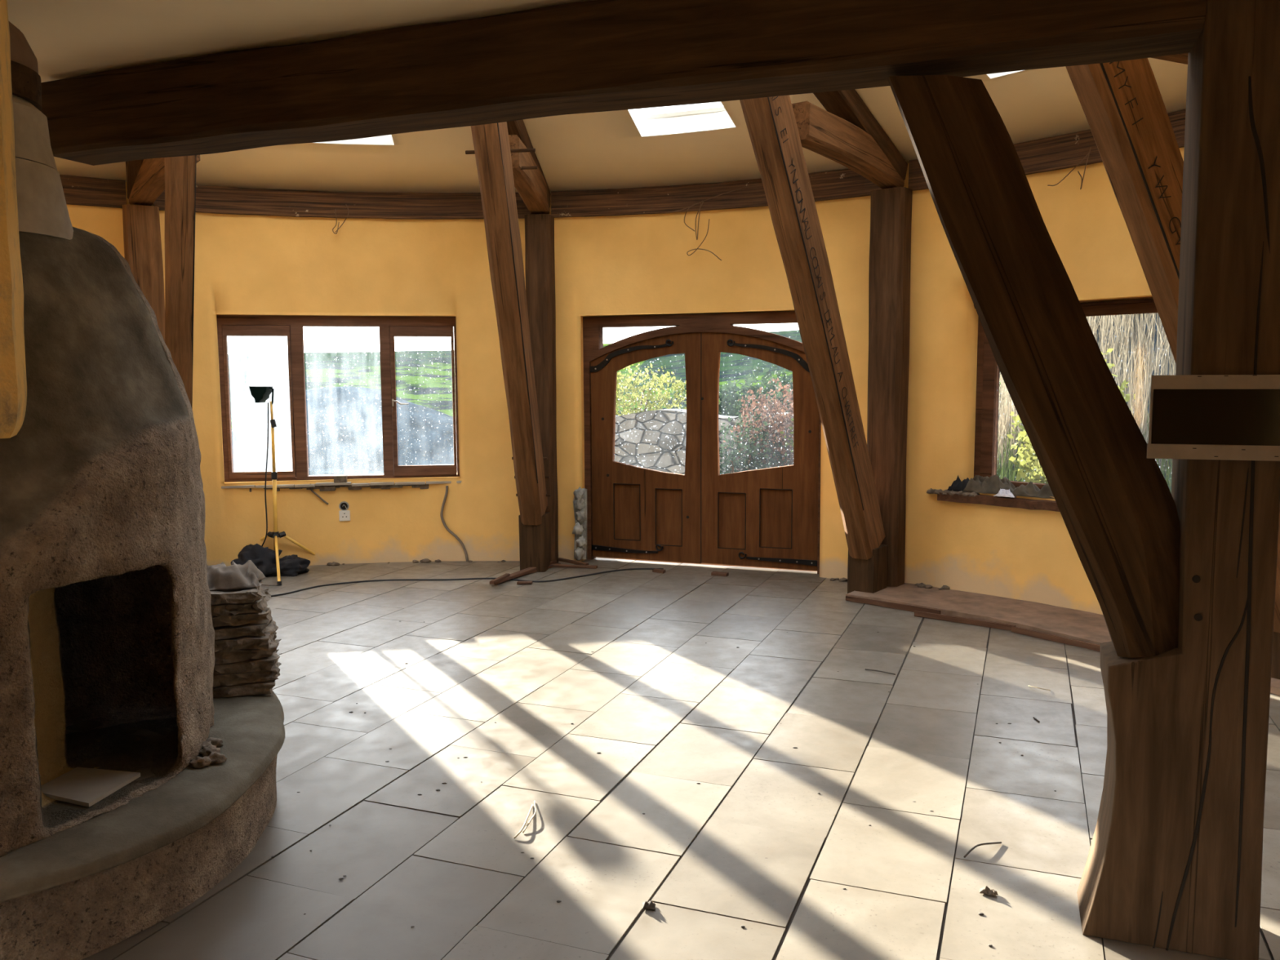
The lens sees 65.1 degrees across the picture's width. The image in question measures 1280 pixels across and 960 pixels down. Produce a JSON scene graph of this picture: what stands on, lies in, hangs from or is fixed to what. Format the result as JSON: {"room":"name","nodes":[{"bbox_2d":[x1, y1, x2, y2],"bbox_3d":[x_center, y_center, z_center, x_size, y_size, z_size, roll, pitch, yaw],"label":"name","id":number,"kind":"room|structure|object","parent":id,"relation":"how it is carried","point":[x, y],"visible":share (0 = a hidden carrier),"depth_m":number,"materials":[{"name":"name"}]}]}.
{"room":"traditional dwelling","nodes":[
{"label":"traditional dwelling","id":0,"kind":"room"},
{"bbox_2d":[7,0,586,80],"bbox_3d":[-2.185,-1.265,0.665,10.676,0.155,6.104,2,6,20],"label":"ceiling","id":1,"kind":"structure","parent":0,"point":[64,37],"depth_m":3.17,"materials":[{"name":"paint"}]},
{"bbox_2d":[53,57,1187,192],"bbox_3d":[-1.405,-2.813,2.667,10.696,2.139,10.696,-2,6,-16],"label":"ceiling","id":2,"kind":"structure","parent":0,"point":[618,149],"depth_m":7.33,"materials":[{"name":"paint"}]},
{"bbox_2d":[636,99,725,119],"bbox_3d":[0.158,-2.712,6.569,0.745,0.394,0.991,2,6,22],"label":"window","id":3,"kind":"structure","parent":2,"relation":"attached to","point":[720,107],"depth_m":7.03,"materials":[{"name":"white glass"}]},
{"bbox_2d":[1013,129,1102,174],"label":"wall plate","id":4,"kind":"object","parent":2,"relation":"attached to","point":[1064,151],"depth_m":6.23,"materials":[{"name":"brown wood"}]},
{"bbox_2d":[1047,146,1091,189],"bbox_3d":[2.634,-1.898,6.154,0.027,0.243,0.260,-5,8,-40],"label":"hanging wire","id":5,"kind":"object","parent":4,"relation":"hanging from","point":[1088,153],"visible":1,"depth_m":6.09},
{"bbox_2d":[66,146,1184,614],"bbox_3d":[-1.392,-0.287,2.925,11.559,3.030,11.559,1,6,14],"label":"wall","id":6,"kind":"structure","parent":0,"point":[245,264],"depth_m":7.88,"materials":[{"name":"yellow paint"}]},
{"bbox_2d":[59,174,126,208],"bbox_3d":[-4.885,-2.053,6.680,2.657,0.223,0.235,-5,8,-41],"label":"wall plate","id":7,"kind":"object","parent":6,"relation":"attached to","point":[77,190],"visible":0.51,"depth_m":7.37,"materials":[{"name":"brown wood"}]},
{"bbox_2d":[216,315,459,481],"bbox_3d":[-2.433,-0.670,8.200,1.876,1.340,0.142,-1,6,-11],"label":"window","id":8,"kind":"structure","parent":6,"relation":"in","point":[291,326],"depth_m":8.15,"materials":[{"name":"brown wood"}]},
{"bbox_2d":[221,480,462,492],"bbox_3d":[-2.295,0.051,8.219,2.297,0.072,0.120,-1,6,-11],"label":"window ledge","id":9,"kind":"object","parent":6,"relation":"attached to","point":[322,486],"visible":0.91,"depth_m":8.17,"materials":[{"name":"wood"}]},
{"bbox_2d":[333,475,346,482],"bbox_3d":[-2.447,-0.008,8.188,0.100,0.060,0.070,-1,6,-11],"label":"stone block","id":10,"kind":"object","parent":9,"relation":"on","point":[337,478],"visible":1,"depth_m":8.15,"materials":[{"name":"stone"}]},
{"bbox_2d":[440,485,468,561],"bbox_3d":[-1.546,0.363,8.332,0.223,0.638,0.023,0,6,-2],"label":"conduit","id":11,"kind":"object","parent":9,"relation":"hanging from","point":[448,530],"visible":1,"depth_m":8.33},
{"bbox_2d":[153,185,530,219],"bbox_3d":[-2.292,-2.192,7.909,2.865,0.225,0.263,-1,6,-10],"label":"wall plate","id":12,"kind":"object","parent":6,"relation":"attached to","point":[209,198],"visible":0.75,"depth_m":7.96,"materials":[{"name":"brown wood"}]},
{"bbox_2d":[332,204,349,234],"bbox_3d":[-2.373,-2.066,7.939,0.135,0.238,0.026,-1,6,-11],"label":"hanging wire","id":13,"kind":"object","parent":12,"relation":"hanging from","point":[345,204],"visible":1,"depth_m":7.94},
{"bbox_2d":[338,501,349,511],"bbox_3d":[-2.427,0.215,8.214,0.080,0.078,0.033,-1,6,-11],"label":"box","id":14,"kind":"object","parent":6,"relation":"attached to","point":[344,505],"visible":1,"depth_m":8.22,"materials":[{"name":"grey plastic"}]},
{"bbox_2d":[338,510,350,520],"bbox_3d":[-2.426,0.293,8.229,0.086,0.086,0.020,-1,6,-11],"label":"wall socket","id":15,"kind":"object","parent":6,"relation":"attached to","point":[344,515],"visible":1,"depth_m":8.22,"materials":[{"name":"white plastic"}]},
{"bbox_2d":[572,486,586,559],"bbox_3d":[-0.497,0.359,8.251,0.120,0.608,0.087,1,6,9],"label":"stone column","id":16,"kind":"structure","parent":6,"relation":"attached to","point":[580,501],"depth_m":8.23,"materials":[{"name":"grey stone"}]},
{"bbox_2d":[582,311,821,573],"bbox_3d":[0.495,-0.308,8.017,2.010,2.015,0.100,2,6,20],"label":"door","id":17,"kind":"structure","parent":6,"relation":"in","point":[769,517],"depth_m":7.99,"materials":[{"name":"brown wood"}]},
{"bbox_2d":[551,168,881,217],"bbox_3d":[0.541,-2.179,7.628,2.639,0.224,0.232,2,6,22],"label":"wall plate","id":18,"kind":"object","parent":6,"relation":"attached to","point":[847,183],"visible":0.73,"depth_m":7.75,"materials":[{"name":"brown wood"}]},
{"bbox_2d":[666,188,741,260],"bbox_3d":[0.487,-1.946,7.690,0.601,0.532,0.029,2,6,21],"label":"hanging wire","id":19,"kind":"object","parent":18,"relation":"hanging from","point":[739,188],"visible":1,"depth_m":7.70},
{"bbox_2d":[907,159,928,191],"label":"wall plate","id":20,"kind":"object","parent":6,"relation":"attached to","point":[917,181],"depth_m":6.90,"materials":[{"name":"brown wood"}]},
{"bbox_2d":[937,491,1059,511],"bbox_3d":[2.744,0.155,6.466,0.360,0.085,1.753,-5,8,-40],"label":"window ledge","id":21,"kind":"object","parent":6,"relation":"attached to","point":[1027,504],"visible":0.29,"depth_m":6.66,"materials":[{"name":"brown wood"}]},
{"bbox_2d":[944,475,969,492],"bbox_3d":[2.253,0.020,6.956,0.223,0.111,0.163,5,8,40],"label":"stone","id":22,"kind":"object","parent":21,"relation":"on","point":[957,485],"visible":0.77,"depth_m":6.93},
{"bbox_2d":[961,475,1017,493],"bbox_3d":[2.393,0.024,6.817,0.375,0.126,0.199,5,8,43],"label":"cloth","id":23,"kind":"object","parent":21,"relation":"on","point":[993,484],"visible":0.88,"depth_m":6.77,"materials":[{"name":"fabric"}]},
{"bbox_2d":[994,488,1015,497],"bbox_3d":[2.433,0.085,6.670,0.142,0.055,0.078,5,8,43],"label":"rag","id":24,"kind":"object","parent":21,"relation":"on","point":[1005,493],"visible":1,"depth_m":6.65,"materials":[{"name":"fabric"}]},
{"bbox_2d":[1009,481,1054,498],"bbox_3d":[2.634,0.061,6.574,0.425,0.099,0.180,5,8,43],"label":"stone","id":25,"kind":"object","parent":21,"relation":"on","point":[1028,490],"visible":0.67,"depth_m":6.58,"materials":[{"name":"stone"}]},
{"bbox_2d":[973,296,1152,307],"bbox_3d":[2.798,-1.163,6.355,0.127,0.069,1.458,-5,8,-39],"label":"board","id":26,"kind":"object","parent":6,"relation":"attached to","point":[1144,296],"visible":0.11,"depth_m":6.11,"materials":[{"name":"brown wood"}]},
{"bbox_2d":[973,298,1157,489],"bbox_3d":[2.875,-0.520,6.481,0.104,1.235,1.509,-5,8,-40],"label":"window","id":27,"kind":"structure","parent":6,"relation":"in","point":[988,373],"depth_m":6.95,"materials":[{"name":"brown wood"}]},
{"bbox_2d":[1166,109,1186,147],"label":"wall plate","id":28,"kind":"object","parent":6,"relation":"attached to","point":[1176,119],"depth_m":5.65,"materials":[{"name":"brown wood"}]},
{"bbox_2d":[81,557,1279,959],"bbox_3d":[-1.438,1.232,3.019,11.868,0.014,11.994,0,6,0],"label":"floor","id":29,"kind":"structure","parent":0,"point":[497,677],"depth_m":3.77,"materials":[{"name":"tile"}]},
{"bbox_2d":[0,0,284,959],"bbox_3d":[-2.273,-0.122,3.177,2.095,2.660,2.200,-3,6,-23],"label":"fireplace","id":30,"kind":"object","parent":29,"relation":"on","point":[108,637],"visible":0.98,"depth_m":2.91,"materials":[{"name":"grey stone"}]},
{"bbox_2d":[8,21,73,239],"bbox_3d":[-2.051,-1.078,3.005,0.600,0.695,0.600,0,6,0],"label":"flue","id":31,"kind":"object","parent":30,"relation":"on","point":[42,209],"visible":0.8,"depth_m":2.98,"materials":[{"name":"paint"}]},
{"bbox_2d":[8,21,38,73],"bbox_3d":[-2.052,-1.327,2.979,0.444,0.194,0.444,0,6,0],"label":"hood","id":32,"kind":"object","parent":31,"relation":"attached to","point":[23,58],"depth_m":2.97,"materials":[{"name":"brown ceramic"}]},
{"bbox_2d":[40,767,140,805],"bbox_3d":[-1.657,0.911,2.981,0.236,0.012,0.223,1,6,12],"label":"slab","id":33,"kind":"object","parent":30,"relation":"on","point":[79,785],"depth_m":2.98,"materials":[{"name":"stone"}]},
{"bbox_2d":[189,755,211,768],"bbox_3d":[-1.386,0.884,3.157,0.066,0.034,0.057,-3,7,-27],"label":"crumb","id":34,"kind":"object","parent":30,"relation":"on","point":[197,762],"visible":1,"depth_m":3.14,"materials":[{"name":"stone"}]},
{"bbox_2d":[201,741,216,749],"bbox_3d":[-1.429,0.870,3.285,0.071,0.035,0.052,0,6,0],"label":"crumb","id":35,"kind":"object","parent":30,"relation":"on","point":[206,744],"visible":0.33,"depth_m":3.28,"materials":[{"name":"stone"}]},
{"bbox_2d":[200,745,220,757],"bbox_3d":[-1.395,0.875,3.242,0.067,0.033,0.053,0,6,0],"label":"crumb","id":36,"kind":"object","parent":30,"relation":"on","point":[206,751],"visible":0.67,"depth_m":3.23,"materials":[{"name":"stone"}]},
{"bbox_2d":[205,737,222,747],"bbox_3d":[-1.419,0.869,3.321,0.074,0.031,0.049,0,6,0],"label":"crumb","id":37,"kind":"object","parent":30,"relation":"on","point":[214,741],"visible":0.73,"depth_m":3.31,"materials":[{"name":"stone"}]},
{"bbox_2d":[207,751,226,764],"bbox_3d":[-1.351,0.880,3.187,0.069,0.034,0.051,0,6,0],"label":"crumb","id":38,"kind":"object","parent":30,"relation":"on","point":[215,757],"visible":0.91,"depth_m":3.18,"materials":[{"name":"stone"}]},
{"bbox_2d":[213,663,284,697],"bbox_3d":[-1.621,0.796,3.976,0.371,0.048,0.326,-2,6,-14],"label":"rough slab","id":39,"kind":"object","parent":30,"relation":"on","point":[258,686],"visible":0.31,"depth_m":3.85,"materials":[{"name":"stone"}]},
{"bbox_2d":[213,657,280,685],"bbox_3d":[-1.617,0.750,3.980,0.361,0.049,0.326,-2,6,-20],"label":"rough slab","id":40,"kind":"object","parent":39,"relation":"on","point":[246,677],"visible":0.3,"depth_m":3.86,"materials":[{"name":"stone"}]},
{"bbox_2d":[213,640,279,673],"bbox_3d":[-1.607,0.706,3.967,0.334,0.048,0.330,-2,6,-18],"label":"rough slab","id":41,"kind":"object","parent":40,"relation":"on","point":[237,666],"visible":0.34,"depth_m":3.84,"materials":[{"name":"stone"}]},
{"bbox_2d":[213,631,278,662],"bbox_3d":[-1.600,0.659,3.971,0.317,0.049,0.334,-2,6,-19],"label":"rough slab","id":42,"kind":"object","parent":41,"relation":"on","point":[262,653],"visible":0.37,"depth_m":3.85,"materials":[{"name":"stone"}]},
{"bbox_2d":[214,620,279,652],"bbox_3d":[-1.596,0.615,3.962,0.301,0.049,0.328,-2,6,-15],"label":"rough slab","id":43,"kind":"object","parent":42,"relation":"on","point":[266,641],"visible":0.38,"depth_m":3.84,"materials":[{"name":"stone"}]},
{"bbox_2d":[213,618,270,639],"bbox_3d":[-1.607,0.569,3.955,0.274,0.048,0.326,-2,6,-18],"label":"rough slab","id":44,"kind":"object","parent":43,"relation":"on","point":[253,630],"visible":0.26,"depth_m":3.83,"materials":[{"name":"stone"}]},
{"bbox_2d":[213,604,271,626],"bbox_3d":[-1.608,0.523,3.967,0.268,0.048,0.335,-3,6,-23],"label":"rough slab","id":45,"kind":"object","parent":44,"relation":"on","point":[243,619],"visible":0.35,"depth_m":3.84,"materials":[{"name":"stone"}]},
{"bbox_2d":[210,586,269,615],"bbox_3d":[-1.596,0.479,3.951,0.238,0.050,0.324,-2,6,-16],"label":"rough slab","id":46,"kind":"object","parent":45,"relation":"on","point":[251,606],"visible":0.45,"depth_m":3.82,"materials":[{"name":"stone"}]},
{"bbox_2d":[209,581,263,604],"bbox_3d":[-1.598,0.435,3.936,0.227,0.048,0.323,-2,6,-19],"label":"rough slab","id":47,"kind":"object","parent":46,"relation":"on","point":[232,596],"visible":0.41,"depth_m":3.81,"materials":[{"name":"stone"}]},
{"bbox_2d":[205,560,264,591],"bbox_3d":[-1.633,0.364,3.936,0.291,0.093,0.271,-2,6,-17],"label":"sack","id":48,"kind":"object","parent":47,"relation":"on","point":[219,576],"visible":0.76,"depth_m":3.86,"materials":[{"name":"fabric"}]},
{"bbox_2d":[121,204,164,338],"bbox_3d":[-3.707,-0.637,7.596,0.256,2.800,0.198,-3,7,-26],"label":"wall post","id":49,"kind":"object","parent":29,"relation":"on","point":[141,224],"visible":0.21,"depth_m":7.41,"materials":[{"name":"brown wood"}]},
{"bbox_2d":[128,155,199,205],"bbox_3d":[-3.301,-2.133,6.904,0.158,0.308,1.458,-5,7,-37],"label":"collar","id":50,"kind":"object","parent":49,"relation":"on","point":[148,185],"visible":0.38,"depth_m":7.03,"materials":[{"name":"brown wood"}]},
{"bbox_2d":[124,160,142,198],"bbox_3d":[-3.237,-2.467,6.432,0.177,0.957,2.327,-3,7,-26],"label":"rafter","id":51,"kind":"object","parent":50,"relation":"on","point":[131,168],"visible":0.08,"depth_m":7.15,"materials":[{"name":"brown wood"}]},
{"bbox_2d":[164,155,196,402],"bbox_3d":[-3.005,-1.164,6.537,0.199,3.532,2.204,-4,7,-30],"label":"strut","id":52,"kind":"object","parent":49,"relation":"attached to","point":[180,172],"visible":0.47,"depth_m":6.30,"materials":[{"name":"brown wood"}]},
{"bbox_2d":[230,543,310,577],"bbox_3d":[-2.907,0.613,7.849,0.607,0.252,0.413,0,6,0],"label":"bag","id":53,"kind":"object","parent":29,"relation":"on","point":[263,559],"visible":0.64,"depth_m":7.78,"materials":[{"name":"fabric"}]},
{"bbox_2d":[248,386,315,585],"bbox_3d":[-3.047,0.006,7.827,0.908,1.472,0.980,0,6,0],"label":"stand","id":54,"kind":"object","parent":29,"relation":"on","point":[260,393],"visible":0.89,"depth_m":7.92,"materials":[{"name":"yellow metal"}]},
{"bbox_2d":[266,568,663,597],"bbox_3d":[-1.411,0.761,7.509,3.320,0.011,0.503,-2,6,-19],"label":"cable","id":55,"kind":"object","parent":29,"relation":"on","point":[566,578],"visible":0.85,"depth_m":7.57,"materials":[{"name":"black rubber"}]},
{"bbox_2d":[488,560,556,585],"bbox_3d":[-0.895,0.714,7.772,0.055,0.028,0.913,2,7,25],"label":"timber offcut","id":56,"kind":"object","parent":29,"relation":"on","point":[529,570],"visible":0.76,"depth_m":7.68,"materials":[{"name":"brown wood"}]},
{"bbox_2d":[490,573,509,583],"bbox_3d":[-1.036,0.728,7.422,0.030,0.021,0.292,1,6,16],"label":"timber offcut","id":57,"kind":"object","parent":56,"relation":"on","point":[501,577],"visible":1,"depth_m":7.40,"materials":[{"name":"brown wood"}]},
{"bbox_2d":[513,804,533,839],"bbox_3d":[-0.391,1.167,3.445,0.023,0.020,0.261,0,6,7],"label":"stalk","id":58,"kind":"object","parent":29,"relation":"on","point":[532,805],"visible":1,"depth_m":3.39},
{"bbox_2d":[516,581,532,584],"bbox_3d":[-0.854,0.762,7.426,0.109,0.020,0.052,0,6,1],"label":"timber offcut","id":59,"kind":"object","parent":29,"relation":"on","point":[517,582],"visible":1,"depth_m":7.40,"materials":[{"name":"brown wood"}]},
{"bbox_2d":[522,800,536,832],"bbox_3d":[-0.374,1.163,3.483,0.027,0.018,0.249,0,6,3],"label":"stalk","id":60,"kind":"object","parent":29,"relation":"on","point":[532,817],"visible":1,"depth_m":3.44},
{"bbox_2d":[519,511,550,572],"bbox_3d":[-0.839,0.490,7.990,0.204,0.446,0.248,0,6,6],"label":"base block","id":61,"kind":"object","parent":29,"relation":"on","point":[534,540],"visible":0.82,"depth_m":7.88,"materials":[{"name":"brown wood"}]},
{"bbox_2d":[471,124,546,525],"bbox_3d":[-0.897,-1.262,6.835,0.188,3.427,2.190,0,6,3],"label":"strut","id":62,"kind":"object","parent":61,"relation":"on","point":[491,146],"visible":0.84,"depth_m":6.84,"materials":[{"name":"brown wood"}]},
{"bbox_2d":[465,148,535,154],"bbox_3d":[-0.903,-2.124,6.473,0.460,0.024,0.024,0,6,7],"label":"peg","id":63,"kind":"object","parent":62,"relation":"attached to","point":[516,150],"visible":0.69,"depth_m":6.45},
{"bbox_2d":[515,562,560,577],"bbox_3d":[-0.848,0.716,7.865,0.041,0.024,0.716,3,7,31],"label":"timber offcut","id":64,"kind":"object","parent":29,"relation":"on","point":[550,566],"visible":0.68,"depth_m":8.01,"materials":[{"name":"brown wood"}]},
{"bbox_2d":[524,213,559,562],"bbox_3d":[-0.793,-0.704,8.101,0.217,2.800,0.196,0,6,7],"label":"wall post","id":65,"kind":"object","parent":29,"relation":"on","point":[539,228],"visible":0.68,"depth_m":7.97,"materials":[{"name":"brown wood"}]},
{"bbox_2d":[508,133,549,213],"bbox_3d":[-0.831,-2.186,7.284,0.155,0.311,1.428,0,6,3],"label":"collar","id":66,"kind":"object","parent":65,"relation":"on","point":[531,184],"visible":0.76,"depth_m":7.17,"materials":[{"name":"brown wood"}]},
{"bbox_2d":[520,165,537,169],"bbox_3d":[-0.777,-2.076,6.665,0.190,0.024,0.024,0,6,7],"label":"peg","id":67,"kind":"object","parent":66,"relation":"attached to","point":[525,167],"visible":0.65,"depth_m":6.65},
{"bbox_2d":[507,123,551,208],"bbox_3d":[-0.929,-2.522,6.830,0.176,0.954,2.328,0,6,7],"label":"rafter","id":68,"kind":"object","parent":66,"relation":"on","point":[520,129],"visible":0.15,"depth_m":7.14,"materials":[{"name":"brown wood"}]},
{"bbox_2d":[557,557,588,565],"bbox_3d":[-0.547,0.669,8.151,0.304,0.035,0.041,4,7,36],"label":"timber offcut","id":69,"kind":"object","parent":29,"relation":"on","point":[568,561],"visible":1,"depth_m":8.14,"materials":[{"name":"brown wood"}]},
{"bbox_2d":[551,563,597,568],"bbox_3d":[-0.553,0.692,8.071,0.426,0.026,0.053,1,6,13],"label":"timber offcut","id":70,"kind":"object","parent":29,"relation":"on","point":[555,565],"visible":0.91,"depth_m":8.05,"materials":[{"name":"brown wood"}]},
{"bbox_2d":[642,900,655,910],"bbox_3d":[0.026,1.221,2.884,0.037,0.023,0.030,0,6,0],"label":"dry leaf","id":71,"kind":"object","parent":29,"relation":"on","point":[650,905],"visible":1,"depth_m":2.88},
{"bbox_2d":[652,568,665,573],"bbox_3d":[0.149,0.712,7.851,0.095,0.022,0.042,4,7,34],"label":"timber offcut","id":72,"kind":"object","parent":29,"relation":"on","point":[660,571],"visible":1,"depth_m":7.83,"materials":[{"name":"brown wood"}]},
{"bbox_2d":[711,571,728,576],"bbox_3d":[0.616,0.723,7.712,0.125,0.024,0.050,2,6,25],"label":"timber offcut","id":73,"kind":"object","parent":29,"relation":"on","point":[713,573],"visible":1,"depth_m":7.70,"materials":[{"name":"brown wood"}]},
{"bbox_2d":[848,544,888,593],"bbox_3d":[1.604,0.630,7.036,0.203,0.336,0.242,4,7,37],"label":"base block","id":74,"kind":"object","parent":29,"relation":"on","point":[869,575],"visible":0.81,"depth_m":6.95,"materials":[{"name":"brown wood"}]},
{"bbox_2d":[866,186,912,586],"bbox_3d":[1.752,-0.614,7.088,0.258,2.800,0.198,4,7,37],"label":"wall post","id":75,"kind":"object","parent":29,"relation":"on","point":[891,208],"visible":0.81,"depth_m":6.98,"materials":[{"name":"brown wood"}]},
{"bbox_2d":[739,93,885,559],"bbox_3d":[1.018,-1.139,6.071,0.176,3.529,2.182,4,7,36],"label":"strut","id":76,"kind":"object","parent":75,"relation":"attached to","point":[771,122],"visible":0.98,"depth_m":6.08,"materials":[{"name":"brown wood"}]},
{"bbox_2d":[791,100,904,188],"bbox_3d":[1.345,-2.110,6.405,0.156,0.307,1.424,4,7,37],"label":"wooden beam","id":77,"kind":"structure","parent":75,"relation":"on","point":[821,131],"depth_m":6.19,"materials":[{"name":"brown wood"}]},
{"bbox_2d":[813,87,907,180],"bbox_3d":[1.088,-2.448,6.029,0.177,0.955,2.327,4,7,37],"label":"rafter","id":78,"kind":"object","parent":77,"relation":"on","point":[846,104],"visible":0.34,"depth_m":6.32,"materials":[{"name":"brown wood"}]},
{"bbox_2d":[844,595,941,613],"bbox_3d":[1.654,0.826,6.590,0.677,0.039,0.020,5,8,41],"label":"board","id":79,"kind":"object","parent":29,"relation":"on","point":[860,600],"visible":0.87,"depth_m":6.60,"materials":[{"name":"brown wood"}]},
{"bbox_2d":[914,610,1015,631],"bbox_3d":[1.993,0.867,6.173,0.631,0.035,0.019,4,7,39],"label":"board","id":80,"kind":"object","parent":29,"relation":"on","point":[917,613],"visible":1,"depth_m":6.16,"materials":[{"name":"brown wood"}]},
{"bbox_2d":[964,841,1001,857],"bbox_3d":[1.100,1.181,3.224,0.182,0.020,0.018,-4,7,-33],"label":"stalk","id":81,"kind":"object","parent":29,"relation":"on","point":[996,842],"visible":1,"depth_m":3.23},
{"bbox_2d":[978,885,999,897],"bbox_3d":[1.028,1.209,2.953,0.055,0.023,0.026,3,7,29],"label":"dry leaf","id":82,"kind":"object","parent":29,"relation":"on","point":[985,890],"visible":1,"depth_m":2.95,"materials":[{"name":"plant"}]},
{"bbox_2d":[1011,626,1100,651],"bbox_3d":[2.392,0.910,5.727,0.019,0.036,0.593,-5,7,-36],"label":"board","id":83,"kind":"object","parent":29,"relation":"on","point":[1015,629],"visible":0.91,"depth_m":5.72,"materials":[{"name":"brown wood"}]},
{"bbox_2d":[845,582,1279,696],"bbox_3d":[2.777,0.927,5.553,0.982,0.035,4.151,-4,7,-31],"label":"step","id":84,"kind":"structure","parent":29,"relation":"on","point":[1077,624],"depth_m":6.37,"materials":[{"name":"wood"}]},
{"bbox_2d":[1271,632,1279,679],"bbox_3d":[3.225,0.834,4.961,0.242,0.336,0.197,-3,6,-22],"label":"base block","id":85,"kind":"object","parent":84,"relation":"on","point":[1275,672],"visible":0.18,"depth_m":4.91,"materials":[{"name":"brown wood"}]},
{"bbox_2d":[1076,0,1279,959],"bbox_3d":[1.438,-0.072,2.641,0.418,2.689,0.254,2,6,20],"label":"post","id":86,"kind":"object","parent":29,"relation":"on","point":[1174,862],"visible":0.92,"depth_m":2.55,"materials":[{"name":"brown wood"}]},
{"bbox_2d":[40,0,1206,166],"bbox_3d":[-0.389,-1.303,3.175,3.826,0.284,0.245,2,6,20],"label":"tie beam","id":87,"kind":"structure","parent":86,"relation":"attached to","point":[587,57],"depth_m":3.00,"materials":[{"name":"brown wood"}]},
{"bbox_2d":[887,75,1179,657],"bbox_3d":[1.067,-0.316,2.738,0.779,1.554,0.180,2,6,20],"label":"brace","id":88,"kind":"object","parent":86,"relation":"attached to","point":[1117,507],"visible":1,"depth_m":2.64,"materials":[{"name":"brown wood"}]},
{"bbox_2d":[1146,374,1279,461],"bbox_3d":[1.474,-0.154,2.465,0.404,0.209,0.038,2,6,20],"label":"panel","id":89,"kind":"object","parent":86,"relation":"attached to","point":[1227,417],"visible":1,"depth_m":2.47,"materials":[{"name":"black"}]},
{"bbox_3d":[3.435,-0.402,4.926,0.198,2.800,0.257,-3,6,-22],"label":"wall post","id":90,"kind":"object","parent":29,"relation":"on","visible":0},
{"bbox_2d":[1146,52,1188,63],"bbox_3d":[2.815,-1.927,4.522,1.424,0.304,0.154,-3,6,-22],"label":"collar","id":91,"kind":"object","parent":90,"relation":"on","point":[1180,57],"visible":0.05,"depth_m":4.35,"materials":[{"name":"brown wood"}]},
{"bbox_2d":[1066,57,1279,633],"bbox_3d":[2.317,-0.976,4.408,2.180,3.530,0.181,-3,6,-22],"label":"strut","id":92,"kind":"object","parent":90,"relation":"attached to","point":[1122,104],"visible":0.52,"depth_m":4.24,"materials":[{"name":"brown wood"}]},
{"label":"outside","id":93,"kind":"structure","parent":0,"visible":0},
{"bbox_2d":[227,312,1173,490],"bbox_3d":[-1.399,-1.708,2.780,264.921,6.266,264.921,0,6,0],"label":"ground","id":94,"kind":"structure","parent":93,"point":[423,378],"depth_m":48.16,"materials":[{"name":"plant"}]},
{"bbox_2d":[231,386,457,471],"bbox_3d":[-5.104,-0.664,15.812,6.200,1.610,2.600,0,6,0],"label":"bank","id":95,"kind":"object","parent":94,"relation":"on","point":[344,423],"visible":0.47,"depth_m":15.09,"materials":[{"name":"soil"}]},
{"bbox_2d":[615,363,686,415],"bbox_3d":[-0.382,-0.637,12.614,2.375,1.748,1.305,0,6,7],"label":"shrub","id":96,"kind":"object","parent":94,"relation":"on","point":[637,397],"visible":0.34,"depth_m":12.41,"materials":[{"name":"yellow plant"}]},
{"bbox_2d":[614,408,793,474],"bbox_3d":[0.470,-0.107,11.222,4.753,1.362,0.724,2,6,21],"label":"stone wall","id":97,"kind":"structure","parent":94,"relation":"on","point":[655,440],"depth_m":11.16,"materials":[{"name":"stone"}]},
{"bbox_2d":[595,556,817,571],"bbox_3d":[0.766,0.674,8.834,2.210,0.132,1.380,2,6,20],"label":"step","id":98,"kind":"structure","parent":94,"relation":"on","point":[596,557],"depth_m":8.18,"materials":[{"name":"ceramic"}]},
{"bbox_2d":[659,364,792,416],"bbox_3d":[2.354,-0.744,13.497,5.258,1.758,2.345,0,6,0],"label":"shrub","id":99,"kind":"object","parent":94,"relation":"on","point":[727,394],"visible":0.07,"depth_m":13.22,"materials":[{"name":"green plant"}]},
{"bbox_2d":[719,412,789,474],"bbox_3d":[1.066,-0.078,9.794,0.875,1.194,0.838,2,6,20],"label":"shrub","id":100,"kind":"object","parent":94,"relation":"on","point":[756,464],"visible":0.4,"depth_m":9.66,"materials":[{"name":"green plant"}]},
{"bbox_2d":[722,377,793,471],"bbox_3d":[1.406,-0.252,9.893,1.140,1.515,0.941,-4,7,-29],"label":"shrub","id":101,"kind":"object","parent":94,"relation":"on","point":[784,420],"visible":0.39,"depth_m":9.80,"materials":[{"name":"red plant"}]},
{"bbox_2d":[780,417,793,452],"bbox_3d":[1.727,-0.134,9.541,0.671,1.348,0.692,-6,8,-42],"label":"shrub","id":102,"kind":"object","parent":94,"relation":"on","point":[792,419],"visible":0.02,"depth_m":9.56,"materials":[{"name":"green plant"}]},
{"bbox_2d":[1006,348,1135,484],"bbox_3d":[3.922,-0.302,9.025,1.072,1.765,1.118,5,8,39],"label":"shrub","id":103,"kind":"object","parent":94,"relation":"on","point":[1031,457],"visible":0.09,"depth_m":8.98,"materials":[{"name":"yellow plant"}]},
{"bbox_2d":[996,402,1172,493],"bbox_3d":[4.551,0.084,7.667,3.973,1.624,9.036,-5,7,-38],"label":"grass","id":104,"kind":"structure","parent":94,"relation":"on","point":[1000,471],"depth_m":10.06,"materials":[{"name":"plant"}]},
{"bbox_2d":[996,312,1176,486],"bbox_3d":[8.171,-2.238,9.355,7.411,5.116,12.301,-5,7,-37],"label":"reeds","id":105,"kind":"object","parent":94,"relation":"on","point":[1006,404],"visible":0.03,"depth_m":10.31,"materials":[{"name":"plant"}]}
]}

